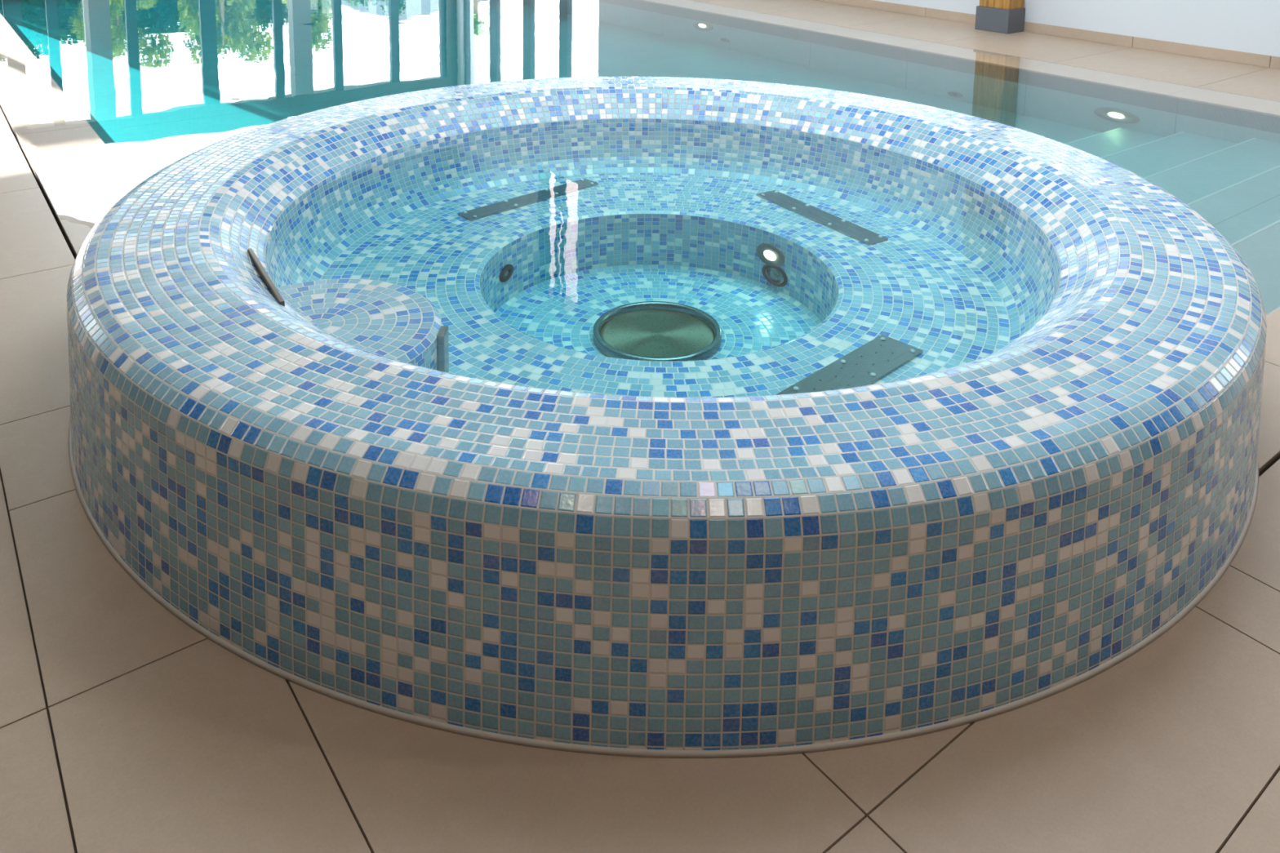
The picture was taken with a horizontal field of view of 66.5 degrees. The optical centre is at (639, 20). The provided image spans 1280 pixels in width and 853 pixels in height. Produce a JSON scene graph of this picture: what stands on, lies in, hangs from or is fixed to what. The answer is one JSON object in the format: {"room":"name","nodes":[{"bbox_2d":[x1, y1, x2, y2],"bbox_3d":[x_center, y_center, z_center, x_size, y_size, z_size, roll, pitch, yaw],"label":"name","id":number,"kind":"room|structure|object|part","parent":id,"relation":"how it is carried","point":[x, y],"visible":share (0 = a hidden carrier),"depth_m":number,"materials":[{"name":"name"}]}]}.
{"room":"indoor swimming pool","nodes":[
{"label":"indoor swimming pool","id":0,"kind":"room"},
{"bbox_2d":[0,0,1279,852],"bbox_3d":[-0.879,0.422,5.650,9.240,0.110,18.900,-5,11,-37],"label":"floor","id":1,"kind":"structure","parent":0,"point":[125,728],"depth_m":1.39,"materials":[{"name":"beige tile"}]},
{"bbox_2d":[5,2,1279,315],"bbox_3d":[-1.722,0.215,7.662,5.129,0.309,12.072,-5,11,-37],"label":"swimming pool","id":2,"kind":"object","parent":1,"relation":"in","point":[158,89],"visible":0.28,"depth_m":7.30,"materials":[{"name":"liquid"}]},
{"bbox_2d":[692,20,713,31],"bbox_3d":[0.566,0.050,8.870,0.012,0.084,0.280,-5,11,-37],"label":"lamp","id":3,"kind":"object","parent":2,"relation":"attached to","point":[700,24],"visible":1,"depth_m":8.86,"materials":[{"name":"grey"}]},
{"bbox_2d":[720,37,729,42],"bbox_3d":[0.751,0.176,8.645,0.012,0.036,0.120,-6,11,-37],"label":"inlet nozzle","id":4,"kind":"object","parent":2,"relation":"attached to","point":[723,39],"visible":1,"depth_m":8.64,"materials":[{"name":"grey"}]},
{"bbox_2d":[947,91,962,97],"bbox_3d":[2.193,0.517,6.800,0.012,0.036,0.120,-6,11,-37],"label":"inlet nozzle","id":5,"kind":"object","parent":2,"relation":"attached to","point":[954,94],"visible":1,"depth_m":6.79,"materials":[{"name":"grey"}]},
{"bbox_2d":[1093,106,1139,123],"bbox_3d":[2.880,0.576,5.907,0.012,0.084,0.280,-6,11,-37],"label":"lamp","id":6,"kind":"object","parent":2,"relation":"attached to","point":[1113,114],"visible":1,"depth_m":5.90,"materials":[{"name":"grey"}]},
{"bbox_2d":[66,75,1266,758],"bbox_3d":[0.052,0.771,2.789,2.919,0.669,2.919,-2,9,-19],"label":"hot tub","id":7,"kind":"object","parent":1,"relation":"on","point":[639,416],"visible":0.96,"depth_m":1.62,"materials":[{"name":"blue tile"}]},
{"bbox_3d":[-0.840,0.591,2.189,0.010,0.050,0.340,-4,10,-32],"label":"backrest plate","id":8,"kind":"part","parent":7,"relation":"part of","materials":[{"name":"grey metal"}]},
{"bbox_3d":[-0.423,0.733,2.092,0.017,0.142,0.048,1,8,0],"label":"plate","id":9,"kind":"part","parent":7,"relation":"part of","materials":[{"name":"silver metal"}]},
{"bbox_3d":[-0.375,0.618,3.383,0.560,0.007,0.075,-7,12,-45],"label":"jet plate","id":10,"kind":"part","parent":7,"relation":"part of","materials":[{"name":"silver metal"}]},
{"bbox_3d":[0.595,0.653,3.261,0.085,0.007,0.543,-4,10,-32],"label":"jet plate","id":11,"kind":"part","parent":7,"relation":"part of","materials":[{"name":"silver metal"}]},
{"bbox_3d":[0.435,0.811,2.180,0.560,0.007,0.112,-7,12,-43],"label":"jet plate","id":12,"kind":"part","parent":7,"relation":"part of","materials":[{"name":"silver metal"}]},
{"bbox_2d":[974,0,1025,33],"bbox_3d":[3.000,-3.082,7.536,0.235,6.400,0.300,-5,11,-37],"label":"timber post","id":13,"kind":"object","parent":1,"relation":"on","point":[1004,16],"visible":1,"depth_m":7.89,"materials":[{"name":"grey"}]},
{"bbox_2d":[875,0,1279,67],"bbox_3d":[2.922,-3.453,7.984,0.201,7.000,18.900,-5,11,-37],"label":"wall","id":14,"kind":"structure","parent":0,"point":[1251,26],"depth_m":7.06,"materials":[{"name":"white paint"}]},
{"bbox_2d":[815,0,1279,69],"bbox_3d":[4.028,0.237,6.825,0.012,0.082,14.797,-5,11,-37],"label":"baseboard","id":15,"kind":"structure","parent":14,"relation":"attached to","point":[1230,55],"depth_m":7.45,"materials":[{"name":"beige tile"}]}
]}

